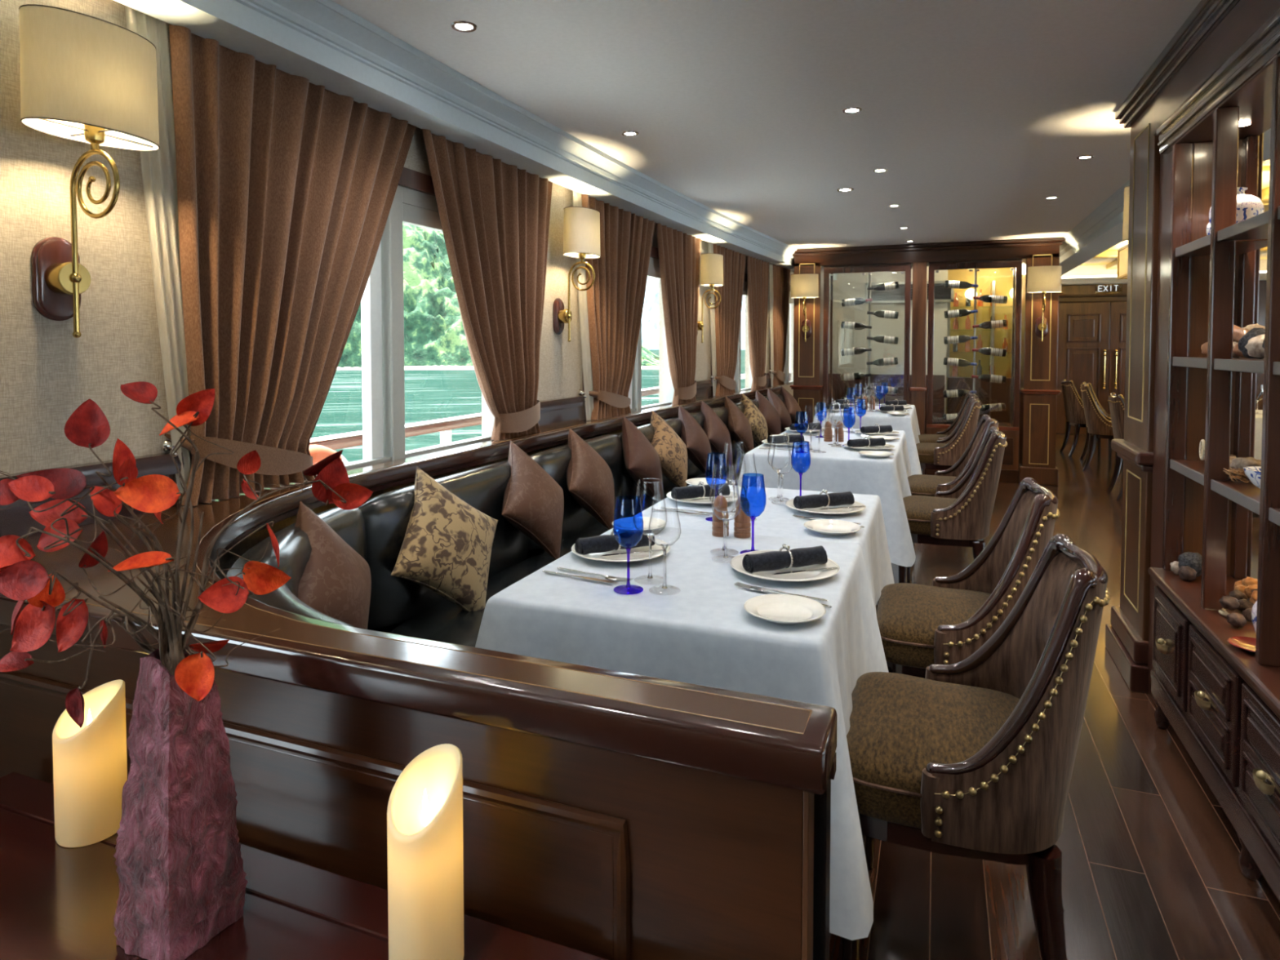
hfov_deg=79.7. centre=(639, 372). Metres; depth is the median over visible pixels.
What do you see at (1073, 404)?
dining chair
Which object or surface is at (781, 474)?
wine glass
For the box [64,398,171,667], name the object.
branch
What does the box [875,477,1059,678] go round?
dining chair
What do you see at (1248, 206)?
jar
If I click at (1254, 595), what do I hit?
shell
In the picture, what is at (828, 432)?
pepper mill
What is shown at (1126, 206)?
wall sconce
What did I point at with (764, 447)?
fork
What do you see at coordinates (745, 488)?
wine glass
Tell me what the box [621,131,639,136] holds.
recessed light
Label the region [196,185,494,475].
window
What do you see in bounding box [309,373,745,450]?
deck railing
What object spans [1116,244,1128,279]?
lantern
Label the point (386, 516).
cushion
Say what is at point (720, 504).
pepper mill
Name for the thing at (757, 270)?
curtain
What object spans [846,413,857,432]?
wine glass
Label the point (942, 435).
dining chair
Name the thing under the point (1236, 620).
nut
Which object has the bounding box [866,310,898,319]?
wine bottle
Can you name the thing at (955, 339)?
wine bottle
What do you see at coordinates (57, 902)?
console table
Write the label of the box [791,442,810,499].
goblet
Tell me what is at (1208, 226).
jar
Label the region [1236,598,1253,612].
nut
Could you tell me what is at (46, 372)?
wall
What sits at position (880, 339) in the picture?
wine bottle
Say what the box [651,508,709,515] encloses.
knife
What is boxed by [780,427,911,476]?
tablecloth
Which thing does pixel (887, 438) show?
bread plate
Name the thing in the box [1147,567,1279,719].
countertop
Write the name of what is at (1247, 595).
shell
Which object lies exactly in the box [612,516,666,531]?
bread plate
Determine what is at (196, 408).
branch
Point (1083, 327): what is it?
door
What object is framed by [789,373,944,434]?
trim
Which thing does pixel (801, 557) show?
napkin
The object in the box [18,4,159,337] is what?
wall sconce
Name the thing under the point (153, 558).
branch
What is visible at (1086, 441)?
dining chair
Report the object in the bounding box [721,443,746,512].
wine glass
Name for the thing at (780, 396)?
cushion
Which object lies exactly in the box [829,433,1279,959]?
floor
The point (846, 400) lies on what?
napkin
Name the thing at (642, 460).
cushion
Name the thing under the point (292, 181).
curtain
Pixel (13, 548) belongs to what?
branch
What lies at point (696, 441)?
cushion
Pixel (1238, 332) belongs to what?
shell
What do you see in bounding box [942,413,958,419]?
wine bottle
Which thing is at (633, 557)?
dinner plate
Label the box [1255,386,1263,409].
bottle
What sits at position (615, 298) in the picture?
curtain
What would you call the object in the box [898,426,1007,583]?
dining chair
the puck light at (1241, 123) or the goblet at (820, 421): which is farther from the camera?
the goblet at (820, 421)
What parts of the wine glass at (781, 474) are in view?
stem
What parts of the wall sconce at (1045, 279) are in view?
spiral stem, lamp shade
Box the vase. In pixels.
[113,648,248,959]
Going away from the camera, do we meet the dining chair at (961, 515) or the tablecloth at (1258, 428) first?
the dining chair at (961, 515)
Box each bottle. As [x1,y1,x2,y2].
[840,297,872,306]
[840,321,871,329]
[840,346,871,355]
[840,372,871,381]
[840,397,869,404]
[866,281,898,290]
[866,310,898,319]
[866,335,898,344]
[866,357,897,365]
[866,385,897,395]
[942,389,976,397]
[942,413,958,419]
[943,309,977,318]
[943,335,977,344]
[943,357,977,366]
[944,280,978,288]
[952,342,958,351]
[965,297,970,306]
[971,347,1006,356]
[971,373,1006,383]
[972,294,1007,303]
[972,319,1007,328]
[976,360,982,375]
[979,403,1005,411]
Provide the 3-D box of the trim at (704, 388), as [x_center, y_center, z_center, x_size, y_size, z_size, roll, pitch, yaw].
[0.451,0.147,6.163,0.047,0.162,0.804,1,2,25]
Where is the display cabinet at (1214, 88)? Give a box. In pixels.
[1115,0,1279,902]
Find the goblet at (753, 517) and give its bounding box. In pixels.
[740,474,766,554]
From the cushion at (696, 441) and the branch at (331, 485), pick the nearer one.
the branch at (331, 485)
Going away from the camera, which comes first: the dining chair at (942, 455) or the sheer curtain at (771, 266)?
the dining chair at (942, 455)
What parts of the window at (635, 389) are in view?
sash frame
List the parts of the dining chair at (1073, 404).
leg, nailhead trim, carved rail, leg, seat rail, leg, leg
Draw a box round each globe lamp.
[964,288,977,299]
[1009,288,1013,297]
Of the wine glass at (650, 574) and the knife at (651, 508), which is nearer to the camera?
the wine glass at (650, 574)
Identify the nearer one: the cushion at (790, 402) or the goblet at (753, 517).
the goblet at (753, 517)
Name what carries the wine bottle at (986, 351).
in the wine cabinet at (1029, 451)
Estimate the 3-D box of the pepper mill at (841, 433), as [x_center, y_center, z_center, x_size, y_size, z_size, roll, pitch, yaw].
[1.154,0.336,4.437,0.049,0.124,0.049,1,2,21]
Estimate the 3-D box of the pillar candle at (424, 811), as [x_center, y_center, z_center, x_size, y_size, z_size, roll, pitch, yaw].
[-0.260,0.593,0.932,0.088,0.254,0.088,1,2,21]
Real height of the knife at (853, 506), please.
0.005 m
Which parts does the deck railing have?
post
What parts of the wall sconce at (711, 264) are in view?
spiral stem, lamp shade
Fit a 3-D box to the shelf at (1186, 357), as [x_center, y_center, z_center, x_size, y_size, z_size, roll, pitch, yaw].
[1.832,-0.032,2.395,0.178,0.028,0.390,1,2,21]
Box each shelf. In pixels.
[1173,459,1249,481]
[1181,239,1267,256]
[1185,356,1264,359]
[1215,480,1260,501]
[1222,224,1267,240]
[1235,359,1264,360]
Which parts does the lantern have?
lantern pane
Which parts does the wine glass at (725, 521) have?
stem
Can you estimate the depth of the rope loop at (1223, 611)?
2.20 m
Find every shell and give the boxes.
[1200,341,1234,355]
[1232,324,1248,342]
[1232,341,1239,358]
[1232,343,1248,358]
[1234,579,1243,586]
[1234,584,1247,595]
[1241,577,1257,586]
[1242,323,1265,330]
[1244,333,1264,358]
[1244,584,1257,595]
[1244,590,1250,598]
[1248,595,1255,604]
[1250,590,1257,601]
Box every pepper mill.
[711,493,728,537]
[733,493,751,537]
[823,419,832,441]
[835,420,844,441]
[862,395,867,409]
[869,395,875,409]
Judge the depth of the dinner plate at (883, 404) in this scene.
6.97 m
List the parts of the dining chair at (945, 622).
seat rail, seat, carved rail, nailhead trim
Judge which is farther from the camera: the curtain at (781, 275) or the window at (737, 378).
the curtain at (781, 275)
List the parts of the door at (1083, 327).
panel, panel, pull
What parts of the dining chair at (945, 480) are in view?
leg, seat, carved rail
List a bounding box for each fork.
[557,567,632,581]
[660,506,712,514]
[733,582,827,601]
[764,447,800,449]
[792,514,861,524]
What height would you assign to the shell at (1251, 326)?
0.059 m
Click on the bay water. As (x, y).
(429, 394)
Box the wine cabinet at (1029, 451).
[790,236,1065,485]
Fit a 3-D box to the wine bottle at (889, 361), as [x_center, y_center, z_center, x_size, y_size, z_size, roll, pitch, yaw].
[2.507,-0.116,7.941,0.313,0.092,0.077,1,2,21]
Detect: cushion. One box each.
[240,506,368,629]
[240,576,354,626]
[294,501,371,629]
[358,460,528,629]
[389,555,560,647]
[391,466,497,611]
[502,440,564,559]
[528,434,623,550]
[538,508,644,556]
[566,427,614,529]
[617,417,682,505]
[622,416,662,502]
[650,410,687,487]
[678,404,712,478]
[687,406,731,476]
[700,400,732,468]
[724,395,753,453]
[731,399,759,457]
[741,392,768,445]
[755,390,781,435]
[765,394,784,436]
[767,388,791,432]
[780,386,804,423]
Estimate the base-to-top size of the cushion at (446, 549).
0.540 m
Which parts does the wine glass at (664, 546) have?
stem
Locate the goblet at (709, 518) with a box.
[705,456,727,521]
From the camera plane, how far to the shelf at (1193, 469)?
2.47 m
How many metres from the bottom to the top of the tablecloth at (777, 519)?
0.484 m
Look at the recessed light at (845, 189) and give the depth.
4.94 m
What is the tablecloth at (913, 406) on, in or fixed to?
on the dining table
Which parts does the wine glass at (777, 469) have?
stem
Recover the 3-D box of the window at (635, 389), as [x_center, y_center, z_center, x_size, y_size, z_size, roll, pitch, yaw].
[-0.050,-0.264,5.106,0.098,1.060,1.429,1,2,24]
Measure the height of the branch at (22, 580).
0.226 m
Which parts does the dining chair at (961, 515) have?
leg, leg, seat, seat rail, carved rail, nailhead trim, leg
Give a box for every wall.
[0,0,794,579]
[0,386,837,959]
[789,266,947,413]
[946,267,1013,413]
[1061,259,1266,276]
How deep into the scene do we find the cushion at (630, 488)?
4.51 m
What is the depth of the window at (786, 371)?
8.71 m
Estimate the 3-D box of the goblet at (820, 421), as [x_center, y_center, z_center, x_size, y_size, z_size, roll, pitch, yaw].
[1.095,0.284,4.644,0.069,0.212,0.069,1,2,21]
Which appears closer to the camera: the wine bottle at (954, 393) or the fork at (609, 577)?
the fork at (609, 577)
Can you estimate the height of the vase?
0.364 m
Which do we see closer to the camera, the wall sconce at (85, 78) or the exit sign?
the wall sconce at (85, 78)
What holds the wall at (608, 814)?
on the floor
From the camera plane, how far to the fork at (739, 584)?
1.73 m
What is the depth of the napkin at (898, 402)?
6.93 m
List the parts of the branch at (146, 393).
stem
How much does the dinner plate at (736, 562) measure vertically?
0.020 m
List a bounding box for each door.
[1056,302,1110,433]
[1107,301,1126,414]
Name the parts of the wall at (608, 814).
panel moulding, panel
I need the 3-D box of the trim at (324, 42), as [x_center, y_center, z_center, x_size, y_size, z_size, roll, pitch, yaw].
[0.418,-1.107,5.178,0.649,0.159,16.641,1,2,25]
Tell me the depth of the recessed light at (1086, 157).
4.08 m
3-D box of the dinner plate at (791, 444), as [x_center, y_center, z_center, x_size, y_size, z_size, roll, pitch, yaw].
[0.812,0.393,4.283,0.264,0.020,0.264,1,2,21]
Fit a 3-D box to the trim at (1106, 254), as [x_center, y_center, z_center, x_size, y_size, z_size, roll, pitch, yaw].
[5.198,-1.254,3.141,4.614,0.080,16.300,1,2,21]
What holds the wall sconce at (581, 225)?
attached to the wall at (46, 372)
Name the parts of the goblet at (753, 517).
stem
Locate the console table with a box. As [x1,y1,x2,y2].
[0,772,608,959]
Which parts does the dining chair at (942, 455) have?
seat, seat rail, carved rail, nailhead trim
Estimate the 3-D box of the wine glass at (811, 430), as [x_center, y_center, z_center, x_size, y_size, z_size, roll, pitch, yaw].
[0.904,0.292,4.058,0.080,0.238,0.080,2,3,40]
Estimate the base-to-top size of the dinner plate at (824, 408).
0.020 m
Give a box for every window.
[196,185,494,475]
[627,257,674,411]
[733,280,752,392]
[778,291,793,386]
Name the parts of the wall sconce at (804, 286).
spiral stem, lamp shade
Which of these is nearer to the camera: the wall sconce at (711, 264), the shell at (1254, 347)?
the shell at (1254, 347)
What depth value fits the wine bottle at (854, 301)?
8.00 m
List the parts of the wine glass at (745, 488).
stem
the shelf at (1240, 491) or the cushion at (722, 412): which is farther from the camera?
the cushion at (722, 412)
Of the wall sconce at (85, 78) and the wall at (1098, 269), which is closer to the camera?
the wall sconce at (85, 78)
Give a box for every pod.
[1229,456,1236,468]
[1231,457,1261,468]
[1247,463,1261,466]
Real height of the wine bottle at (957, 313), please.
0.092 m
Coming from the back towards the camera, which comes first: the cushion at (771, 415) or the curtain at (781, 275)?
the curtain at (781, 275)
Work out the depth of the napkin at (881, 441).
4.09 m
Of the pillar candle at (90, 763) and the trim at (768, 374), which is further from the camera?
the trim at (768, 374)
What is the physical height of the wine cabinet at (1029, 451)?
2.318 m
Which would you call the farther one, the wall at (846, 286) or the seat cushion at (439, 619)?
the wall at (846, 286)
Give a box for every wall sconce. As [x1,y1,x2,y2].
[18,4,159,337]
[553,206,600,342]
[697,253,723,342]
[790,273,818,342]
[1026,265,1061,342]
[1122,186,1129,242]
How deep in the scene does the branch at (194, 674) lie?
0.93 m
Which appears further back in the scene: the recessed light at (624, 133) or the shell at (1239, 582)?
the recessed light at (624, 133)
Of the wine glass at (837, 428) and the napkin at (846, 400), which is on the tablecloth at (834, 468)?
the wine glass at (837, 428)
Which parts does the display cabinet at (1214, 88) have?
shell pull, raised panel, drawer, crown, post, shell pull, raised panel, raised panel, panel, drawer, rail, frieze moulding, post, post, drawer, raised panel, raised panel, shell pull, post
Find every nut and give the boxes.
[1218,595,1239,610]
[1226,612,1246,627]
[1228,589,1247,599]
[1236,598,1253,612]
[1241,608,1252,622]
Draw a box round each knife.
[542,570,618,583]
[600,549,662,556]
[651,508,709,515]
[690,496,736,500]
[755,589,831,608]
[758,447,795,450]
[771,567,838,575]
[818,506,866,510]
[863,445,893,448]
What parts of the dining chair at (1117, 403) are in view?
leg, nailhead trim, carved rail, leg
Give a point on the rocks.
(409, 367)
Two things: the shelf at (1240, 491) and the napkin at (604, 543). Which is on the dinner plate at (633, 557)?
the napkin at (604, 543)
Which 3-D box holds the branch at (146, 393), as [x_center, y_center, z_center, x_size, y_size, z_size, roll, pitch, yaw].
[-0.592,0.221,0.991,0.138,0.419,0.106,1,2,21]
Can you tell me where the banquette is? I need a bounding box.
[226,394,831,959]
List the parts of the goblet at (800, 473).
stem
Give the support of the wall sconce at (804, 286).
attached to the wine cabinet at (1029, 451)
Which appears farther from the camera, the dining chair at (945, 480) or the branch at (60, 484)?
the dining chair at (945, 480)
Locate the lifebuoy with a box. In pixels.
[308,444,347,464]
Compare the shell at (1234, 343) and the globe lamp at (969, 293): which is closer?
the shell at (1234, 343)
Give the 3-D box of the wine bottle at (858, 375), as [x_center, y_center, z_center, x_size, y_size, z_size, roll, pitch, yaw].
[2.263,0.042,8.043,0.313,0.092,0.077,1,2,21]
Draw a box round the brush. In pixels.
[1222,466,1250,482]
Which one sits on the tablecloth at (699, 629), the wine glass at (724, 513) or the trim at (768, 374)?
the wine glass at (724, 513)
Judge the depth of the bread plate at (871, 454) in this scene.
3.85 m
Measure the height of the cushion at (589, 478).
0.509 m
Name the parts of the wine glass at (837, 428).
stem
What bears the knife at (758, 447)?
on the tablecloth at (834, 468)
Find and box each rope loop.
[1199,439,1204,460]
[1217,607,1229,616]
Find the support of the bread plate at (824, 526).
on the tablecloth at (777, 519)
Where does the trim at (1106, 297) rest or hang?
attached to the wall at (1098, 269)
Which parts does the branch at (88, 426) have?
stem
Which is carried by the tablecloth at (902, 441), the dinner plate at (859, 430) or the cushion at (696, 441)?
the dinner plate at (859, 430)
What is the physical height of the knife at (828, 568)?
0.005 m
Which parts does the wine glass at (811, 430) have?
stem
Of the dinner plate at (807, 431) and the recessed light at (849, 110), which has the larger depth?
the dinner plate at (807, 431)
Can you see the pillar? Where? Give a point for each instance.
(1126, 637)
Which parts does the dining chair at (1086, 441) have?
leg, leg, carved rail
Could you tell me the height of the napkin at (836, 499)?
0.060 m
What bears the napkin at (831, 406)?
on the dinner plate at (824, 408)
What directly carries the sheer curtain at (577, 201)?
hanging from the wall at (46, 372)
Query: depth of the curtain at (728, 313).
6.72 m
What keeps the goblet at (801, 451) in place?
on the tablecloth at (834, 468)
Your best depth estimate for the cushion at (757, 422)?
6.47 m
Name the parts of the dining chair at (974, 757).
leg, leg, seat, seat rail, carved rail, nailhead trim, leg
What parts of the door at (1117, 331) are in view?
pull, panel, panel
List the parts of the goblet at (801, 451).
stem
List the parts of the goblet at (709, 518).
stem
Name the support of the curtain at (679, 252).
hanging from the wall at (46, 372)
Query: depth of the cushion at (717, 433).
5.56 m
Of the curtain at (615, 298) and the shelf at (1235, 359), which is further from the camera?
the curtain at (615, 298)
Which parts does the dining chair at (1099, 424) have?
leg, leg, nailhead trim, carved rail, seat rail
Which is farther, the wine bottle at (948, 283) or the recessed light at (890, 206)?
the wine bottle at (948, 283)
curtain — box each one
[124,5,191,504]
[160,23,416,506]
[422,128,552,440]
[572,190,593,420]
[577,194,655,420]
[655,222,701,404]
[707,242,716,395]
[709,244,746,395]
[746,255,768,389]
[768,263,773,386]
[768,264,791,386]
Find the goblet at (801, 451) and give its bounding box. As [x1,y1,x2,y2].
[794,412,807,453]
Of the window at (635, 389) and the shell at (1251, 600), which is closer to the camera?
the shell at (1251, 600)
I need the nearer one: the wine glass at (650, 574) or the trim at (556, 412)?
the wine glass at (650, 574)
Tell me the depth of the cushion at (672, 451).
4.69 m
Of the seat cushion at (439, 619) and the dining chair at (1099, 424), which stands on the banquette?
the seat cushion at (439, 619)
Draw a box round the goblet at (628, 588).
[613,497,643,594]
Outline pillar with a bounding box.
[1105,100,1160,693]
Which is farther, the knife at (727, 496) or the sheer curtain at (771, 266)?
the sheer curtain at (771, 266)
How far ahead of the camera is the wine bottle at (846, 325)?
8.01 m
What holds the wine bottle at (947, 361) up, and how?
in the wine cabinet at (1029, 451)
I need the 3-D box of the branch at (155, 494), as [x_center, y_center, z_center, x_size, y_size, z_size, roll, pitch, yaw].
[-0.616,0.277,0.967,0.121,0.307,0.083,1,2,21]
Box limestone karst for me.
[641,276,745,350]
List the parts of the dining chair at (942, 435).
seat, carved rail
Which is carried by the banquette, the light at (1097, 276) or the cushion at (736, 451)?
the cushion at (736, 451)
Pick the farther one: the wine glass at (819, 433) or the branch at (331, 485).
the wine glass at (819, 433)
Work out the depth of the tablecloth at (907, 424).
6.06 m
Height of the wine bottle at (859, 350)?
0.092 m
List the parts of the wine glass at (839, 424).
stem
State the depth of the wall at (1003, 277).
9.63 m
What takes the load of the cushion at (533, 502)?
on the banquette
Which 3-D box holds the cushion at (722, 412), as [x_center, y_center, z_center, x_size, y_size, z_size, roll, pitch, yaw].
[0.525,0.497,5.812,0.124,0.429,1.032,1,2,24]
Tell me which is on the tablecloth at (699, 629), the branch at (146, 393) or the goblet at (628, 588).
the goblet at (628, 588)
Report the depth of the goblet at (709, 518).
2.45 m
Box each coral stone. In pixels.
[1177,551,1202,577]
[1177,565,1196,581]
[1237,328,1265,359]
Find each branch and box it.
[0,468,186,675]
[0,499,199,668]
[0,560,177,665]
[0,607,173,728]
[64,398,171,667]
[79,530,239,660]
[89,474,182,649]
[120,381,234,661]
[155,520,291,652]
[159,388,249,671]
[168,601,279,701]
[182,449,373,653]
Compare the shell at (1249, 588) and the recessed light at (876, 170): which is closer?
the shell at (1249, 588)
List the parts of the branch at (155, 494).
stem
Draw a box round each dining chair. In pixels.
[842,533,1110,959]
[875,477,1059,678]
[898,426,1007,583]
[907,414,999,571]
[915,396,981,470]
[918,391,978,474]
[1059,379,1111,457]
[1079,382,1123,461]
[1080,383,1114,471]
[1106,392,1124,501]
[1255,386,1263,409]
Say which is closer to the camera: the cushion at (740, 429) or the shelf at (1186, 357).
the shelf at (1186, 357)
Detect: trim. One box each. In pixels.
[0,452,183,537]
[113,0,838,279]
[172,93,435,505]
[537,395,585,430]
[582,246,658,420]
[695,378,712,399]
[711,273,746,396]
[764,372,770,386]
[769,284,791,386]
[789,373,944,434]
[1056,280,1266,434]
[1058,293,1127,302]
[1059,128,1271,275]
[1061,272,1266,285]
[1083,157,1270,269]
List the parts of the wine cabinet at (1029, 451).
dado rail, post, door frame, steel rod, dado rail, post, cornice, panel, door frame, steel rod, raised panel, post, dado rail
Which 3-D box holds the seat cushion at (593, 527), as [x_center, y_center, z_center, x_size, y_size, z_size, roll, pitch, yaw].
[-0.053,0.846,3.816,0.465,0.155,1.037,1,2,21]
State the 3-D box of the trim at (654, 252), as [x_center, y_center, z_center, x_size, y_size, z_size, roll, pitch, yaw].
[-0.044,-0.299,5.105,0.081,1.130,1.514,1,2,24]
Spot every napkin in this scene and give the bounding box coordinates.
[574,528,655,555]
[671,480,729,499]
[742,543,827,573]
[767,432,804,444]
[789,421,822,430]
[793,488,854,509]
[825,402,848,409]
[835,397,855,404]
[847,435,885,447]
[860,423,892,433]
[880,404,903,411]
[884,399,906,405]
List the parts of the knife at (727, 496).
blade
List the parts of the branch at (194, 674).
stem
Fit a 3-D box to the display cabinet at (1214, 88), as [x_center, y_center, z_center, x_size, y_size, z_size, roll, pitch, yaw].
[1.651,0.091,1.956,0.314,2.318,2.853,1,2,21]
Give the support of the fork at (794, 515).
on the tablecloth at (777, 519)
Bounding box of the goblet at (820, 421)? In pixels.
[815,410,826,437]
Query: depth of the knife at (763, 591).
1.71 m
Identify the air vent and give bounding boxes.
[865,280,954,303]
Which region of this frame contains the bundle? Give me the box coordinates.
[1169,560,1179,574]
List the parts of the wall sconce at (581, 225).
spiral stem, lamp shade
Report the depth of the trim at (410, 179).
3.00 m
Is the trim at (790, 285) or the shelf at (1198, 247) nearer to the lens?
the shelf at (1198, 247)
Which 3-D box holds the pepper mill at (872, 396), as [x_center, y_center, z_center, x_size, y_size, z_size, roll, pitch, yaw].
[2.012,0.256,6.645,0.049,0.124,0.049,1,2,21]
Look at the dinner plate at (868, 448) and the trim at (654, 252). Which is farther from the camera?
the trim at (654, 252)
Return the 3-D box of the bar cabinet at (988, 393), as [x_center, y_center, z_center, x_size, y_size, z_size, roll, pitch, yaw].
[4.335,-0.070,9.455,1.030,2.100,0.300,1,2,21]
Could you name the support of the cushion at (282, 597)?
on the banquette
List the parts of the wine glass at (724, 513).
stem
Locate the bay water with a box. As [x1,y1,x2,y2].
[311,350,745,462]
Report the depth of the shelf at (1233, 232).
2.08 m
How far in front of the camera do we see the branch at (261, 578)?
1.00 m
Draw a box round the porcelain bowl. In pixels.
[1243,466,1261,488]
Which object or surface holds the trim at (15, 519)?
attached to the wall at (46, 372)
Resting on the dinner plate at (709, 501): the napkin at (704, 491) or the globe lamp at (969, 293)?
the napkin at (704, 491)
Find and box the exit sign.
[1097,284,1118,291]
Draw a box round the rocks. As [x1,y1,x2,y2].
[336,365,658,369]
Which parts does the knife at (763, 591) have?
blade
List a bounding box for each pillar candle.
[52,679,127,847]
[386,743,464,959]
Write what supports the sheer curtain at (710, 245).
hanging from the wall at (46, 372)
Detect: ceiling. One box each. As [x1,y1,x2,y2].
[331,0,1200,248]
[1080,163,1270,265]
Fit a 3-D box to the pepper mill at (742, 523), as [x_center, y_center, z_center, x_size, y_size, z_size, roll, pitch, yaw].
[0.299,0.415,2.236,0.049,0.124,0.049,1,2,21]
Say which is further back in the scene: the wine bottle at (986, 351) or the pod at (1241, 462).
the wine bottle at (986, 351)
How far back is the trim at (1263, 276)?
11.13 m
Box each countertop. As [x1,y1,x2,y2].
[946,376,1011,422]
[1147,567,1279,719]
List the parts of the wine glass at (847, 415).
stem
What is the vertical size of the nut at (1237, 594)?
0.040 m
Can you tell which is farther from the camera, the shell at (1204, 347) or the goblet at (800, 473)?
the goblet at (800, 473)
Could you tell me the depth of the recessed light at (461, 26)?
2.41 m
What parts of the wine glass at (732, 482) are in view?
stem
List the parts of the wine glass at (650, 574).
stem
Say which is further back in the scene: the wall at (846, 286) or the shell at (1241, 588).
the wall at (846, 286)
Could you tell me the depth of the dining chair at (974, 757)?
1.46 m
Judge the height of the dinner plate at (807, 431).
0.020 m
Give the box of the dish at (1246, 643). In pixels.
[1227,636,1256,653]
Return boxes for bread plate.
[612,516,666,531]
[685,477,727,485]
[743,594,826,624]
[804,519,861,535]
[858,450,893,457]
[868,435,897,441]
[887,412,909,416]
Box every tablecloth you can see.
[475,526,888,940]
[633,484,894,616]
[737,439,915,566]
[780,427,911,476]
[813,408,921,475]
[848,404,919,435]
[1253,409,1262,459]
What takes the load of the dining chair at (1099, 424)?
on the floor
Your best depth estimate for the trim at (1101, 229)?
6.15 m
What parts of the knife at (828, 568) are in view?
blade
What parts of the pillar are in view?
dado rail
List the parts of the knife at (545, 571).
blade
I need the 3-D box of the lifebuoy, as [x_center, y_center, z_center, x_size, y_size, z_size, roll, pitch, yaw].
[-1.614,0.666,3.743,0.116,0.630,0.630,1,2,21]
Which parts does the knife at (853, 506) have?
blade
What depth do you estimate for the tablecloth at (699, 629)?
1.61 m
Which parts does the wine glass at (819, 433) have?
stem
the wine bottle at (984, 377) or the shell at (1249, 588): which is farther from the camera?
the wine bottle at (984, 377)
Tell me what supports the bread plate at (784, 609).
on the tablecloth at (699, 629)
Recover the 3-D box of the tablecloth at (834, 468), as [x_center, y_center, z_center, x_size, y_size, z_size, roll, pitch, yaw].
[1.019,0.651,4.163,0.933,0.484,0.911,1,2,21]
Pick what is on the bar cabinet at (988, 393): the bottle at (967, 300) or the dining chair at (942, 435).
the bottle at (967, 300)
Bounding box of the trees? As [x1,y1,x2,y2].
[337,223,658,368]
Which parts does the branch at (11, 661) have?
stem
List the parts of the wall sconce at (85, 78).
arm, lamp shade, spiral stem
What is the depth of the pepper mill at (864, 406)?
6.64 m
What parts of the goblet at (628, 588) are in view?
stem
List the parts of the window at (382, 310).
sash frame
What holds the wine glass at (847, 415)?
on the tablecloth at (902, 441)
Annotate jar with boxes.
[1206,222,1210,235]
[1208,186,1264,224]
[1251,600,1257,634]
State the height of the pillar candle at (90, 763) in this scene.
0.222 m
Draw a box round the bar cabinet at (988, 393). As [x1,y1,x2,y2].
[946,280,1013,422]
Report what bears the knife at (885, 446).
on the dinner plate at (868, 448)
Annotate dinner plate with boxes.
[571,537,670,561]
[666,490,740,504]
[730,550,839,581]
[761,439,809,446]
[785,426,824,433]
[785,498,866,515]
[822,407,854,411]
[832,402,861,405]
[843,443,894,450]
[854,429,898,435]
[875,408,908,413]
[880,403,911,406]
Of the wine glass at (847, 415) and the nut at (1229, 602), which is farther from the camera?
the wine glass at (847, 415)
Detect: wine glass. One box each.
[633,481,666,578]
[648,502,681,588]
[709,464,739,551]
[711,478,740,557]
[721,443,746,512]
[733,457,757,497]
[767,435,790,497]
[771,444,792,501]
[804,406,818,449]
[812,415,826,451]
[831,417,844,446]
[832,423,839,444]
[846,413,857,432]
[847,414,854,431]
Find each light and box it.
[450,20,477,32]
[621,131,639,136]
[836,187,853,191]
[842,106,862,114]
[872,168,887,172]
[888,204,900,207]
[1044,196,1058,199]
[1061,271,1266,278]
[1075,155,1093,159]
[1239,121,1250,126]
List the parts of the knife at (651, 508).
blade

